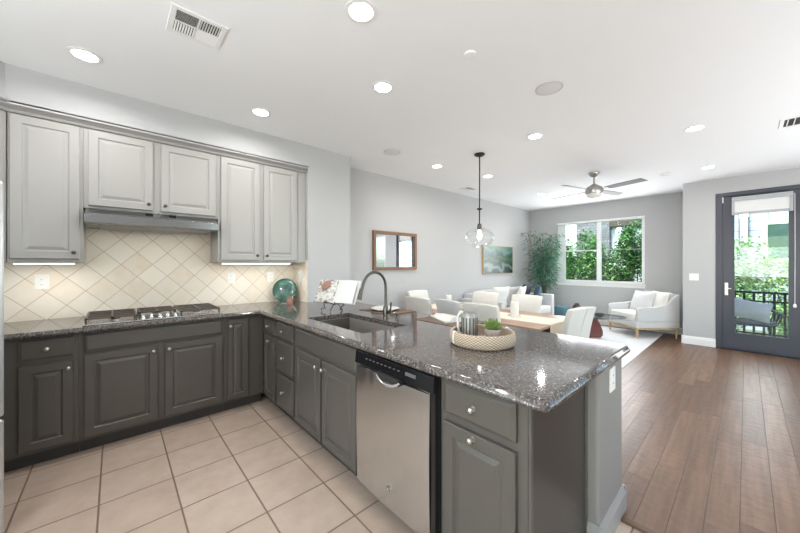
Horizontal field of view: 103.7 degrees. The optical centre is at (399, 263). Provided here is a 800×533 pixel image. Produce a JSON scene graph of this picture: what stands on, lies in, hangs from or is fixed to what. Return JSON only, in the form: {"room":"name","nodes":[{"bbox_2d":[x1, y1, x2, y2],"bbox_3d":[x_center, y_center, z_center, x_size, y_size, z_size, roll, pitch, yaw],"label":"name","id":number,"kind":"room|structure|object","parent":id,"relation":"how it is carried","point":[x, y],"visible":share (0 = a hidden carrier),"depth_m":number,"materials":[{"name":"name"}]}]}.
{"room":"kitchen","nodes":[
{"label":"kitchen","id":0,"kind":"room"},
{"bbox_2d":[0,61,307,168],"bbox_3d":[-2.464,-1.245,2.018,4.260,0.270,1.300,0,0,-42],"label":"wall","id":1,"kind":"structure","parent":0,"point":[22,85],"depth_m":2.61,"materials":[{"name":"paint"}]},
{"bbox_2d":[0,109,6,260],"bbox_3d":[-3.042,-0.550,1.520,1.335,1.060,1.240,0,0,-42],"label":"upper cabinet","id":2,"kind":"object","parent":1,"relation":"attached to","point":[3,114],"visible":0.4,"depth_m":2.18,"materials":[{"name":"paint"}]},
{"bbox_2d":[0,97,9,110],"bbox_3d":[-2.752,-1.099,1.541,0.046,0.067,1.300,0,0,3],"label":"trim","id":3,"kind":"structure","parent":1,"relation":"attached to","point":[3,105],"depth_m":2.16,"materials":[{"name":"paint"}]},
{"bbox_2d":[7,100,307,172],"bbox_3d":[-1.901,-1.099,2.924,2.231,0.067,0.046,0,0,-42],"label":"trim","id":4,"kind":"structure","parent":1,"relation":"attached to","point":[11,108],"depth_m":2.65,"materials":[{"name":"paint"}]},
{"bbox_2d":[18,167,529,379],"bbox_3d":[-0.529,-0.010,4.751,10.800,2.740,0.150,0,0,-42],"label":"wall","id":5,"kind":"structure","parent":0,"point":[449,248],"depth_m":5.66,"materials":[{"name":"paint"}]},
{"bbox_2d":[34,275,48,289],"bbox_3d":[-2.868,0.145,2.513,0.078,0.118,0.008,0,0,-42],"label":"wall outlet","id":6,"kind":"object","parent":5,"relation":"attached to","point":[40,281],"visible":1,"depth_m":2.51,"materials":[{"name":"white plastic"}]},
{"bbox_2d":[7,112,85,263],"bbox_3d":[-2.696,-0.539,2.418,0.375,1.082,0.377,0,0,-42],"label":"upper cabinet","id":7,"kind":"object","parent":5,"relation":"attached to","point":[45,158],"depth_m":2.30,"materials":[{"name":"paint"}]},
{"bbox_2d":[84,127,217,219],"bbox_3d":[-2.213,-0.760,2.857,0.925,0.640,0.377,0,0,-42],"label":"upper cabinet","id":8,"kind":"object","parent":5,"relation":"attached to","point":[122,173],"visible":1,"depth_m":2.69,"materials":[{"name":"paint"}]},
{"bbox_2d":[84,208,218,234],"bbox_3d":[-2.181,-0.366,2.808,0.885,0.137,0.490,0,0,-42],"label":"range hood","id":9,"kind":"object","parent":8,"relation":"attached to","point":[93,218],"visible":1,"depth_m":2.63,"materials":[{"name":"metal"}]},
{"bbox_2d":[4,226,307,322],"bbox_3d":[-2.296,-0.047,2.800,2.960,0.986,0.368,0,0,-42],"label":"backsplash","id":10,"kind":"structure","parent":5,"relation":"attached to","point":[122,269],"depth_m":2.91,"materials":[{"name":"tile"}]},
{"bbox_2d":[227,273,234,283],"bbox_3d":[-1.847,0.154,3.438,0.075,0.118,0.008,0,0,-42],"label":"wall outlet","id":11,"kind":"object","parent":5,"relation":"attached to","point":[230,276],"visible":1,"depth_m":3.43,"materials":[{"name":"white plastic"}]},
{"bbox_2d":[211,155,305,263],"bbox_3d":[-1.531,-0.539,3.474,0.911,1.082,0.377,0,0,-42],"label":"upper cabinet","id":12,"kind":"object","parent":5,"relation":"attached to","point":[262,208],"depth_m":3.31,"materials":[{"name":"paint"}]},
{"bbox_2d":[267,272,273,281],"bbox_3d":[-1.536,0.154,3.720,0.075,0.118,0.008,0,0,-42],"label":"wall outlet","id":13,"kind":"object","parent":5,"relation":"attached to","point":[270,275],"visible":1,"depth_m":3.72,"materials":[{"name":"white plastic"}]},
{"bbox_2d":[298,272,302,281],"bbox_3d":[-1.198,0.157,3.774,0.009,0.118,0.118,0,0,-42],"label":"light switch","id":14,"kind":"object","parent":5,"relation":"attached to","point":[300,274],"visible":1,"depth_m":3.76,"materials":[{"name":"white plastic"}]},
{"bbox_2d":[372,230,416,269],"bbox_3d":[-0.065,-0.207,5.044,0.920,0.605,0.040,0,0,-42],"label":"wall mirror","id":15,"kind":"object","parent":5,"relation":"attached to","point":[390,250],"visible":1,"depth_m":5.01,"materials":[{"name":"brown wood"}]},
{"bbox_2d":[376,234,413,266],"bbox_3d":[-0.071,-0.207,5.051,0.824,0.509,0.015,0,0,-42],"label":"mirror glass","id":16,"kind":"object","parent":15,"relation":"attached to","point":[392,250],"depth_m":5.03,"materials":[{"name":"mirror"}]},
{"bbox_2d":[482,245,512,273],"bbox_3d":[2.226,-0.095,7.117,1.236,0.626,0.046,0,0,-42],"label":"painting","id":17,"kind":"object","parent":5,"relation":"attached to","point":[495,259],"visible":1,"depth_m":7.05,"materials":[{"name":"paint"}]},
{"bbox_2d":[306,145,349,301],"bbox_3d":[-0.982,-0.010,3.982,0.575,2.740,0.380,0,0,-42],"label":"wall","id":18,"kind":"structure","parent":0,"point":[328,172],"depth_m":3.81,"materials":[{"name":"paint"}]},
{"bbox_2d":[0,0,799,210],"bbox_3d":[1.466,-1.455,2.477,11.000,0.150,6.400,0,0,-42],"label":"ceiling","id":19,"kind":"structure","parent":0,"point":[634,75],"depth_m":2.34,"materials":[{"name":"paint"}]},
{"bbox_2d":[66,46,102,63],"bbox_3d":[-2.080,-1.376,2.073,0.170,0.008,0.170,0,0,-42],"label":"recessed light","id":20,"kind":"object","parent":19,"relation":"in","point":[82,54],"visible":1,"depth_m":2.07,"materials":[{"name":"paint"}]},
{"bbox_2d":[166,3,227,49],"bbox_3d":[-1.188,-1.374,1.839,0.270,0.010,0.250,0,0,-42],"label":"ceiling vent","id":21,"kind":"object","parent":19,"relation":"in","point":[183,22],"visible":1,"depth_m":1.83,"materials":[{"name":"metal"}]},
{"bbox_2d":[251,107,270,116],"bbox_3d":[-1.262,-1.376,2.851,0.170,0.008,0.170,0,0,-42],"label":"recessed light","id":22,"kind":"object","parent":19,"relation":"in","point":[262,112],"visible":1,"depth_m":2.85,"materials":[{"name":"paint"}]},
{"bbox_2d":[345,0,376,23],"bbox_3d":[-0.213,-1.376,1.713,0.170,0.008,0.170,0,0,-42],"label":"recessed light","id":23,"kind":"object","parent":19,"relation":"in","point":[358,11],"visible":1,"depth_m":1.71,"materials":[{"name":"paint"}]},
{"bbox_2d":[372,81,393,93],"bbox_3d":[-0.133,-1.376,2.448,0.170,0.008,0.170,0,0,-42],"label":"recessed light","id":24,"kind":"object","parent":19,"relation":"in","point":[383,87],"visible":1,"depth_m":2.44,"materials":[{"name":"paint"}]},
{"bbox_2d":[384,149,400,154],"bbox_3d":[-0.098,-1.376,3.869,0.210,0.008,0.210,0,0,-42],"label":"ceiling speaker","id":25,"kind":"object","parent":19,"relation":"attached to","point":[388,151],"visible":1,"depth_m":3.87,"materials":[{"name":"fabric"}]},
{"bbox_2d":[464,50,475,58],"bbox_3d":[0.460,-1.373,2.064,0.080,0.012,0.080,0,0,-42],"label":"smoke detector","id":26,"kind":"object","parent":19,"relation":"attached to","point":[469,54],"visible":1,"depth_m":2.05,"materials":[{"name":"paint"}]},
{"bbox_2d":[474,152,484,238],"bbox_3d":[0.998,-0.788,3.939,0.360,1.182,0.360,0,0,-42],"label":"pendant lamp","id":27,"kind":"object","parent":19,"relation":"hanging from","point":[479,154],"visible":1,"depth_m":3.93,"materials":[{"name":"black metal"}]},
{"bbox_2d":[527,133,543,139],"bbox_3d":[1.455,-1.376,3.385,0.170,0.008,0.170,0,0,-42],"label":"recessed light","id":28,"kind":"object","parent":19,"relation":"in","point":[534,135],"visible":1,"depth_m":3.38,"materials":[{"name":"paint"}]},
{"bbox_2d":[535,81,562,95],"bbox_3d":[1.168,-1.376,2.462,0.200,0.008,0.200,0,0,-42],"label":"ceiling speaker","id":29,"kind":"object","parent":19,"relation":"attached to","point":[550,87],"visible":1,"depth_m":2.46,"materials":[{"name":"fabric"}]},
{"bbox_2d":[554,172,647,198],"bbox_3d":[2.942,-1.185,4.761,1.029,0.390,1.029,0,0,18],"label":"ceiling fan","id":30,"kind":"object","parent":19,"relation":"hanging from","point":[594,191],"visible":1,"depth_m":4.67,"materials":[{"name":"silver metal"}]},
{"bbox_2d":[684,124,706,131],"bbox_3d":[2.993,-1.376,3.187,0.170,0.008,0.170,0,0,-42],"label":"recessed light","id":31,"kind":"object","parent":19,"relation":"in","point":[701,126],"visible":1,"depth_m":3.18,"materials":[{"name":"paint"}]},
{"bbox_2d":[779,116,799,128],"bbox_3d":[3.882,-1.375,2.953,0.300,0.009,0.400,0,0,-42],"label":"ceiling vent","id":32,"kind":"object","parent":19,"relation":"in","point":[793,121],"visible":1,"depth_m":3.06,"materials":[{"name":"metal"}]},
{"bbox_2d":[3,325,799,532],"bbox_3d":[1.470,1.420,2.547,10.800,0.120,6.200,0,0,-42],"label":"floor","id":33,"kind":"structure","parent":0,"point":[249,468],"depth_m":2.06,"materials":[{"name":"tile"}]},
{"bbox_2d":[0,182,3,532],"bbox_3d":[-2.259,0.470,1.119,0.736,1.740,0.860,0,0,3],"label":"refrigerator","id":34,"kind":"object","parent":33,"relation":"on","point":[1,183],"visible":1,"depth_m":1.52,"materials":[{"name":"metal"}]},
{"bbox_2d":[0,333,79,472],"bbox_3d":[-2.875,0.923,2.060,1.108,0.874,0.666,0,0,-42],"label":"base cabinet","id":35,"kind":"object","parent":33,"relation":"on","point":[40,417],"visible":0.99,"depth_m":2.10,"materials":[{"name":"paint"}]},
{"bbox_2d":[4,300,629,411],"bbox_3d":[-1.115,0.465,1.833,3.411,0.038,3.368,0,0,-42],"label":"countertop","id":36,"kind":"structure","parent":35,"relation":"on","point":[542,370],"depth_m":1.66,"materials":[{"name":"stone"}]},
{"bbox_2d":[82,303,221,325],"bbox_3d":[-2.109,0.421,2.728,0.890,0.050,0.505,0,0,-42],"label":"cooktop","id":37,"kind":"object","parent":36,"relation":"in","point":[161,312],"visible":1,"depth_m":2.65,"materials":[{"name":"silver metal"}]},
{"bbox_2d":[273,278,296,300],"bbox_3d":[-1.364,0.308,3.729,0.274,0.273,0.122,0,0,-15],"label":"plate","id":38,"kind":"object","parent":36,"relation":"on","point":[284,288],"visible":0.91,"depth_m":3.71,"materials":[{"name":"teal glass"}]},
{"bbox_2d":[321,301,343,312],"bbox_3d":[-0.632,0.325,2.936,0.212,0.241,0.213,0,0,-15],"label":"easel","id":39,"kind":"object","parent":36,"relation":"on","point":[334,303],"visible":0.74,"depth_m":2.93,"materials":[{"name":"black metal"}]},
{"bbox_2d":[314,280,360,304],"bbox_3d":[-0.604,0.261,2.980,0.470,0.218,0.148,0,0,27],"label":"cookbook","id":40,"kind":"object","parent":39,"relation":"on","point":[331,291],"visible":0.99,"depth_m":2.95,"materials":[{"name":"paper"}]},
{"bbox_2d":[322,280,330,289],"bbox_3d":[-0.710,0.202,3.023,0.101,0.088,0.042,0,0,23],"label":"food picture","id":41,"kind":"object","parent":40,"relation":"attached to","point":[326,285],"depth_m":3.02,"materials":[{"name":"paper"}]},
{"bbox_2d":[322,317,393,332],"bbox_3d":[-0.357,0.587,2.440,0.424,0.206,0.809,0,0,-42],"label":"sink","id":42,"kind":"object","parent":36,"relation":"in","point":[356,325],"visible":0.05,"depth_m":2.69,"materials":[{"name":"metal"}]},
{"bbox_2d":[357,271,391,318],"bbox_3d":[-0.197,0.250,2.490,0.312,0.392,0.102,0,0,-42],"label":"faucet","id":43,"kind":"object","parent":36,"relation":"on","point":[386,312],"visible":1,"depth_m":2.55,"materials":[{"name":"metal"}]},
{"bbox_2d":[359,308,414,314],"bbox_3d":[-0.122,0.444,3.008,0.330,0.004,0.460,0,0,-44],"label":"placemat","id":44,"kind":"object","parent":36,"relation":"on","point":[398,311],"visible":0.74,"depth_m":2.93,"materials":[{"name":"white fabric"}]},
{"bbox_2d":[371,306,398,309],"bbox_3d":[-0.143,0.430,3.016,0.270,0.022,0.270,0,0,-42],"label":"dinner plate","id":45,"kind":"object","parent":44,"relation":"on","point":[375,307],"visible":0.56,"depth_m":3.05,"materials":[{"name":"white ceramic"}]},
{"bbox_2d":[417,316,485,326],"bbox_3d":[0.397,0.444,2.466,0.330,0.004,0.460,0,0,-40],"label":"placemat","id":46,"kind":"object","parent":36,"relation":"on","point":[428,319],"visible":0.36,"depth_m":2.41,"materials":[{"name":"white fabric"}]},
{"bbox_2d":[431,313,460,322],"bbox_3d":[0.379,0.421,2.530,0.196,0.040,0.300,0,0,-21],"label":"napkin","id":47,"kind":"object","parent":46,"relation":"on","point":[446,318],"visible":0.88,"depth_m":2.46,"materials":[{"name":"fabric"}]},
{"bbox_2d":[450,324,515,350],"bbox_3d":[0.462,0.405,1.768,0.360,0.082,0.360,0,0,-42],"label":"woven tray","id":48,"kind":"object","parent":36,"relation":"on","point":[507,338],"visible":0.84,"depth_m":1.62,"materials":[{"name":"wicker"}]},
{"bbox_2d":[457,311,477,335],"bbox_3d":[0.403,0.355,1.851,0.098,0.156,0.104,0,0,-42],"label":"metal pitcher","id":49,"kind":"object","parent":48,"relation":"in","point":[469,320],"visible":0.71,"depth_m":1.82,"materials":[{"name":"grey metal"}]},
{"bbox_2d":[483,318,502,336],"bbox_3d":[0.525,0.368,1.779,0.121,0.129,0.103,0,0,-7],"label":"succulent plant","id":50,"kind":"object","parent":48,"relation":"in","point":[492,327],"visible":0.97,"depth_m":1.76,"materials":[{"name":"plant"}]},
{"bbox_2d":[79,318,224,450],"bbox_3d":[-2.120,0.923,2.744,0.925,0.874,0.666,0,0,-42],"label":"base cabinet","id":51,"kind":"object","parent":33,"relation":"on","point":[135,381],"visible":0.99,"depth_m":2.47,"materials":[{"name":"paint"}]},
{"bbox_2d":[223,315,262,410],"bbox_3d":[-1.651,0.923,3.170,0.338,0.874,0.666,0,0,-42],"label":"base cabinet","id":52,"kind":"object","parent":33,"relation":"on","point":[243,334],"visible":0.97,"depth_m":2.94,"materials":[{"name":"paint"}]},
{"bbox_2d":[264,316,284,412],"bbox_3d":[-1.019,0.923,3.128,0.644,0.874,0.352,0,0,-42],"label":"base cabinet","id":53,"kind":"object","parent":33,"relation":"on","point":[270,325],"visible":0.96,"depth_m":2.89,"materials":[{"name":"paint"}]},
{"bbox_2d":[277,321,303,429],"bbox_3d":[-0.771,0.923,2.855,0.644,0.874,0.382,0,0,-42],"label":"base cabinet","id":54,"kind":"object","parent":33,"relation":"on","point":[286,333],"visible":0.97,"depth_m":2.63,"materials":[{"name":"paint"}]},
{"bbox_2d":[295,317,357,475],"bbox_3d":[-0.340,0.923,2.378,0.644,0.874,0.900,0,0,-42],"label":"base cabinet","id":55,"kind":"object","parent":33,"relation":"on","point":[325,368],"visible":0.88,"depth_m":2.12,"materials":[{"name":"paint"}]},
{"bbox_2d":[355,349,440,532],"bbox_3d":[0.158,0.926,1.800,0.668,0.868,0.615,0,0,-42],"label":"dishwasher","id":56,"kind":"object","parent":33,"relation":"on","point":[398,405],"visible":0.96,"depth_m":1.53,"materials":[{"name":"silver metal"}]},
{"bbox_2d":[440,377,440,532],"bbox_3d":[0.189,0.876,1.828,0.585,0.768,0.615,0,0,-42],"label":"tub","id":57,"kind":"object","parent":56,"relation":"in","point":[440,377],"depth_m":1.41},
{"bbox_2d":[407,290,428,298],"bbox_3d":[0.448,0.890,4.895,0.426,0.940,0.600,0,0,-42],"label":"dining chair","id":58,"kind":"object","parent":33,"relation":"on","point":[415,293],"visible":0.18,"depth_m":5.04,"materials":[{"name":"beige fabric"}]},
{"bbox_2d":[404,296,432,313],"bbox_3d":[0.400,0.890,4.196,0.600,0.940,0.426,0,0,-42],"label":"dining chair","id":59,"kind":"object","parent":33,"relation":"on","point":[418,304],"visible":0.23,"depth_m":3.98,"materials":[{"name":"beige fabric"}]},
{"bbox_2d":[435,299,461,316],"bbox_3d":[0.772,0.890,3.868,0.600,0.940,0.426,0,0,-30],"label":"dining chair","id":60,"kind":"object","parent":33,"relation":"on","point":[446,306],"visible":0.2,"depth_m":3.68,"materials":[{"name":"grey fabric"}]},
{"bbox_2d":[463,302,500,323],"bbox_3d":[1.040,0.890,3.535,0.600,0.940,0.426,0,0,-42],"label":"dining chair","id":61,"kind":"object","parent":33,"relation":"on","point":[485,312],"visible":0.18,"depth_m":3.31,"materials":[{"name":"beige fabric"}]},
{"bbox_2d":[402,308,564,332],"bbox_3d":[1.019,0.985,3.968,0.960,0.750,1.890,0,0,-42],"label":"dining table","id":62,"kind":"object","parent":33,"relation":"on","point":[513,323],"visible":0.17,"depth_m":3.27,"materials":[{"name":"brown wood"}]},
{"bbox_2d":[431,304,563,333],"bbox_3d":[1.011,0.741,3.961,0.420,0.269,1.904,0,0,-42],"label":"table runner","id":63,"kind":"object","parent":62,"relation":"on","point":[556,325],"visible":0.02,"depth_m":3.37,"materials":[{"name":"fabric"}]},
{"bbox_2d":[508,301,521,316],"bbox_3d":[1.337,0.519,3.662,0.160,0.175,0.160,0,0,-42],"label":"candle","id":64,"kind":"object","parent":63,"relation":"on","point":[514,305],"visible":1,"depth_m":3.62,"materials":[{"name":"wax"}]},
{"bbox_2d":[472,292,499,305],"bbox_3d":[1.111,0.890,4.544,0.600,0.940,0.426,0,0,-42],"label":"dining chair","id":65,"kind":"object","parent":33,"relation":"on","point":[491,298],"visible":0.26,"depth_m":4.65,"materials":[{"name":"beige fabric"}]},
{"bbox_2d":[461,286,553,314],"bbox_3d":[2.299,0.931,6.546,2.240,0.857,0.910,0,0,-42],"label":"sofa","id":66,"kind":"object","parent":33,"relation":"on","point":[547,307],"visible":0.23,"depth_m":6.66,"materials":[{"name":"fabric"}]},
{"bbox_2d":[472,289,506,306],"bbox_3d":[1.821,0.720,6.336,0.970,0.435,0.279,0,0,-42],"label":"cushion","id":67,"kind":"object","parent":66,"relation":"on","point":[488,290],"depth_m":6.12,"materials":[{"name":"fabric"}]},
{"bbox_2d":[492,286,509,302],"bbox_3d":[1.888,0.660,6.032,0.500,0.470,0.219,0,0,-34],"label":"throw pillow","id":68,"kind":"object","parent":66,"relation":"on","point":[503,291],"visible":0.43,"depth_m":5.96,"materials":[{"name":"white fabric"}]},
{"bbox_2d":[507,286,521,306],"bbox_3d":[2.555,0.720,7.001,0.970,0.435,0.279,0,0,-42],"label":"cushion","id":69,"kind":"object","parent":66,"relation":"on","point":[512,290],"depth_m":6.68,"materials":[{"name":"fabric"}]},
{"bbox_2d":[516,286,525,293],"bbox_3d":[2.494,0.670,6.554,0.198,0.413,0.480,0,0,36],"label":"throw pillow","id":70,"kind":"object","parent":66,"relation":"on","point":[521,290],"visible":0.46,"depth_m":6.39,"materials":[{"name":"beige fabric"}]},
{"bbox_2d":[522,283,531,294],"bbox_3d":[2.744,0.650,6.889,0.176,0.446,0.460,0,0,42],"label":"throw pillow","id":71,"kind":"object","parent":66,"relation":"on","point":[528,286],"visible":0.32,"depth_m":6.81,"materials":[{"name":"fabric"}]},
{"bbox_2d":[508,305,550,313],"bbox_3d":[2.749,0.985,6.786,0.980,0.170,0.660,0,0,-42],"label":"seat cushion","id":72,"kind":"object","parent":66,"relation":"on","point":[545,309],"depth_m":6.67,"materials":[{"name":"fabric"}]},
{"bbox_2d":[533,285,540,295],"bbox_3d":[3.038,0.680,6.966,0.173,0.426,0.440,0,0,19],"label":"throw pillow","id":73,"kind":"object","parent":66,"relation":"on","point":[537,291],"visible":0.56,"depth_m":6.79,"materials":[{"name":"blue fabric"}]},
{"bbox_2d":[441,378,587,532],"bbox_3d":[0.519,0.923,1.431,0.644,0.874,0.408,0,0,-42],"label":"base cabinet","id":74,"kind":"object","parent":33,"relation":"on","point":[507,466],"visible":0.84,"depth_m":1.24,"materials":[{"name":"paint"}]},
{"bbox_2d":[510,294,542,312],"bbox_3d":[1.544,0.890,4.141,0.600,0.940,0.426,0,0,-39],"label":"dining chair","id":75,"kind":"object","parent":33,"relation":"on","point":[527,303],"visible":0.17,"depth_m":4.22,"materials":[{"name":"beige fabric"}]},
{"bbox_2d":[520,231,564,293],"bbox_3d":[3.455,0.270,7.538,0.754,2.179,1.013,0,0,-42],"label":"bamboo plant","id":76,"kind":"object","parent":33,"relation":"on","point":[545,259],"visible":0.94,"depth_m":7.50,"materials":[{"name":"green plant"}]},
{"bbox_2d":[554,305,569,315],"bbox_3d":[3.724,1.140,7.237,0.360,0.400,0.300,0,0,-42],"label":"pouf","id":77,"kind":"object","parent":33,"relation":"on","point":[560,310],"visible":0.51,"depth_m":7.11,"materials":[{"name":"teal fabric"}]},
{"bbox_2d":[561,307,596,338],"bbox_3d":[1.657,0.890,3.286,0.426,0.940,0.600,0,0,-31],"label":"dining chair","id":78,"kind":"object","parent":33,"relation":"on","point":[577,322],"visible":0.21,"depth_m":3.03,"materials":[{"name":"beige fabric"}]},
{"bbox_2d":[589,326,662,367],"bbox_3d":[3.470,1.354,5.671,2.960,0.012,1.580,0,0,-42],"label":"rug","id":79,"kind":"object","parent":33,"relation":"on","point":[627,337],"visible":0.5,"depth_m":5.65,"materials":[{"name":"white fabric"}]},
{"bbox_2d":[589,314,626,337],"bbox_3d":[3.564,1.150,5.820,0.806,0.396,0.993,0,0,-42],"label":"coffee table","id":80,"kind":"object","parent":79,"relation":"on","point":[596,331],"visible":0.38,"depth_m":5.73,"materials":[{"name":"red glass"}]},
{"bbox_2d":[608,290,679,338],"bbox_3d":[4.638,0.946,6.045,0.790,0.820,0.800,0,0,0],"label":"armchair","id":81,"kind":"object","parent":79,"relation":"on","point":[666,316],"visible":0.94,"depth_m":5.65,"materials":[{"name":"fabric"}]},
{"bbox_2d":[611,309,635,320],"bbox_3d":[4.593,0.981,6.045,0.700,0.150,0.680,0,0,0],"label":"seat cushion","id":82,"kind":"object","parent":81,"relation":"on","point":[630,314],"depth_m":5.99,"materials":[{"name":"white fabric"}]},
{"bbox_2d":[629,290,656,309],"bbox_3d":[4.742,0.731,6.146,0.200,0.394,0.480,0,0,-6],"label":"throw pillow","id":83,"kind":"object","parent":81,"relation":"on","point":[640,299],"visible":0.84,"depth_m":6.08,"materials":[{"name":"white fabric"}]},
{"bbox_2d":[652,290,669,306],"bbox_3d":[4.843,0.716,5.886,0.162,0.407,0.440,0,0,6],"label":"throw pillow","id":84,"kind":"object","parent":81,"relation":"on","point":[661,298],"visible":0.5,"depth_m":5.79,"materials":[{"name":"beige fabric"}]},
{"bbox_2d":[621,516,657,532],"bbox_3d":[2.069,1.353,0.692,0.045,0.014,2.645,0,0,-42],"label":"trim","id":85,"kind":"structure","parent":33,"relation":"on","point":[626,520],"depth_m":1.62,"materials":[{"name":"brown wood"}]},
{"bbox_2d":[588,358,621,525],"bbox_3d":[1.035,0.923,1.655,0.413,0.874,0.138,0,0,-42],"label":"half wall","id":86,"kind":"structure","parent":0,"point":[604,407],"depth_m":1.52,"materials":[{"name":"paint"}]},
{"bbox_2d":[587,484,625,532],"bbox_3d":[1.040,1.292,1.649,0.445,0.135,0.154,0,0,-42],"label":"baseboard","id":87,"kind":"structure","parent":86,"relation":"attached to","point":[611,521],"depth_m":1.58,"materials":[{"name":"paint"}]},
{"bbox_2d":[609,366,614,392],"bbox_3d":[1.085,0.588,1.602,0.090,0.118,0.008,0,0,-42],"label":"wall outlet","id":88,"kind":"object","parent":86,"relation":"attached to","point":[612,370],"visible":1,"depth_m":1.59,"materials":[{"name":"white plastic"}]},
{"bbox_2d":[530,192,682,327],"bbox_3d":[4.541,-0.010,7.088,0.150,2.740,3.200,0,0,-42],"label":"wall","id":89,"kind":"structure","parent":0,"point":[663,214],"depth_m":6.57,"materials":[{"name":"paint"}]},
{"bbox_2d":[556,218,645,288],"bbox_3d":[4.466,-0.247,7.107,0.125,1.505,1.770,0,0,-42],"label":"window","id":90,"kind":"structure","parent":89,"relation":"in","point":[622,284],"depth_m":7.06,"materials":[{"name":"plastic"}]},
{"bbox_2d":[557,215,644,280],"bbox_3d":[4.455,-0.298,7.097,0.034,1.397,1.724,0,0,-42],"label":"vertical blind","id":91,"kind":"object","parent":90,"relation":"attached to","point":[561,226],"visible":0.99,"depth_m":7.63,"materials":[{"name":"plastic"}]},
{"bbox_2d":[598,320,682,334],"bbox_3d":[4.434,1.292,7.082,0.016,0.135,3.065,0,0,-42],"label":"baseboard","id":92,"kind":"structure","parent":89,"relation":"attached to","point":[602,322],"depth_m":6.33,"materials":[{"name":"paint"}]},
{"bbox_2d":[683,168,799,338],"bbox_3d":[6.265,-0.010,4.591,0.950,2.740,3.085,0,0,-42],"label":"wall","id":93,"kind":"structure","parent":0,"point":[699,198],"depth_m":5.22,"materials":[{"name":"paint"}]},
{"bbox_2d":[689,273,698,280],"bbox_3d":[4.968,0.220,5.307,0.009,0.118,0.118,0,0,-42],"label":"light switch","id":94,"kind":"object","parent":93,"relation":"attached to","point":[695,277],"visible":1,"depth_m":5.30,"materials":[{"name":"white plastic"}]},
{"bbox_2d":[681,335,715,347],"bbox_3d":[6.148,1.292,4.597,0.816,0.135,2.951,0,0,-42],"label":"baseboard","id":95,"kind":"structure","parent":93,"relation":"attached to","point":[693,340],"depth_m":5.26,"materials":[{"name":"paint"}]},
{"bbox_2d":[716,184,799,358],"bbox_3d":[5.502,0.110,4.793,0.150,2.500,0.960,0,0,-42],"label":"door","id":96,"kind":"structure","parent":93,"relation":"attached to","point":[726,336],"depth_m":4.93,"materials":[{"name":"paint"}]},
{"bbox_2d":[732,191,796,307],"bbox_3d":[5.467,-0.210,4.734,0.056,1.680,0.641,0,0,-42],"label":"roller shade","id":97,"kind":"object","parent":96,"relation":"attached to","point":[780,201],"visible":1,"depth_m":4.72,"materials":[{"name":"fabric"}]},
{"label":"outside","id":98,"kind":"structure","parent":0,"visible":0},
{"bbox_2d":[736,328,782,336],"bbox_3d":[9.850,1.885,11.631,13.780,0.150,28.000,0,0,-42],"label":"ground","id":99,"kind":"structure","parent":98,"point":[740,329],"depth_m":8.42,"materials":[{"name":"soil"}]},
{"bbox_2d":[566,229,607,279],"bbox_3d":[5.581,0.353,9.569,1.272,2.939,1.295,0,0,-19],"label":"shrub","id":100,"kind":"object","parent":99,"relation":"on","point":[574,273],"visible":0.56,"depth_m":9.50,"materials":[{"name":"green plant"}]},
{"bbox_2d":[566,219,641,281],"bbox_3d":[5.702,-1.415,12.662,1.140,6.450,7.900,0,0,-42],"label":"house","id":101,"kind":"structure","parent":99,"relation":"on","point":[610,229],"depth_m":11.04,"materials":[{"name":"white paint"}]},
{"bbox_2d":[581,248,635,280],"bbox_3d":[5.923,0.663,8.939,1.192,2.322,1.362,0,0,-42],"label":"shrub","id":102,"kind":"object","parent":99,"relation":"on","point":[609,270],"visible":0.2,"depth_m":8.75,"materials":[{"name":"green plant"}]},
{"bbox_2d":[610,219,641,281],"bbox_3d":[6.271,0.303,8.291,1.060,3.028,1.202,0,0,-42],"label":"shrub","id":103,"kind":"object","parent":99,"relation":"on","point":[635,253],"visible":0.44,"depth_m":8.26,"materials":[{"name":"green plant"}]},
{"bbox_2d":[735,236,777,332],"bbox_3d":[7.750,0.587,7.503,1.347,2.486,1.677,0,0,-42],"label":"shrub","id":104,"kind":"object","parent":99,"relation":"on","point":[743,276],"visible":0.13,"depth_m":7.10,"materials":[{"name":"green plant"}]},
{"bbox_2d":[735,211,787,331],"bbox_3d":[11.214,-1.415,7.165,0.360,6.450,7.550,0,0,-42],"label":"house","id":105,"kind":"structure","parent":99,"relation":"on","point":[772,227],"depth_m":8.42,"materials":[{"name":"white paint"}]},
{"bbox_2d":[739,256,787,337],"bbox_3d":[8.630,0.802,6.792,1.878,2.048,1.143,0,0,30],"label":"shrub","id":106,"kind":"object","parent":99,"relation":"on","point":[783,275],"visible":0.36,"depth_m":7.05,"materials":[{"name":"green plant"}]},
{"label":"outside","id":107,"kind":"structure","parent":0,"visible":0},
{"bbox_3d":[6.666,1.460,4.931,1.700,0.120,3.550,0,0,-42],"label":"floor","id":108,"kind":"structure","parent":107,"visible":0},
{"bbox_2d":[735,310,783,336],"bbox_3d":[6.159,1.071,5.519,0.660,0.661,0.754,0,0,-42],"label":"patio chair","id":109,"kind":"object","parent":108,"relation":"on","point":[740,321],"visible":0.49,"depth_m":5.31,"materials":[{"name":"wicker"}]},
{"bbox_2d":[735,298,772,322],"bbox_3d":[6.130,0.805,5.477,0.245,0.389,0.503,0,0,-42],"label":"cushion","id":110,"kind":"object","parent":109,"relation":"on","point":[757,311],"visible":0.94,"depth_m":5.42,"materials":[{"name":"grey fabric"}]},
{"bbox_2d":[735,290,787,337],"bbox_3d":[7.195,0.960,5.478,0.060,0.880,3.450,0,0,-42],"label":"railing","id":111,"kind":"object","parent":108,"relation":"on","point":[774,301],"visible":0.17,"depth_m":5.79,"materials":[{"name":"black metal"}]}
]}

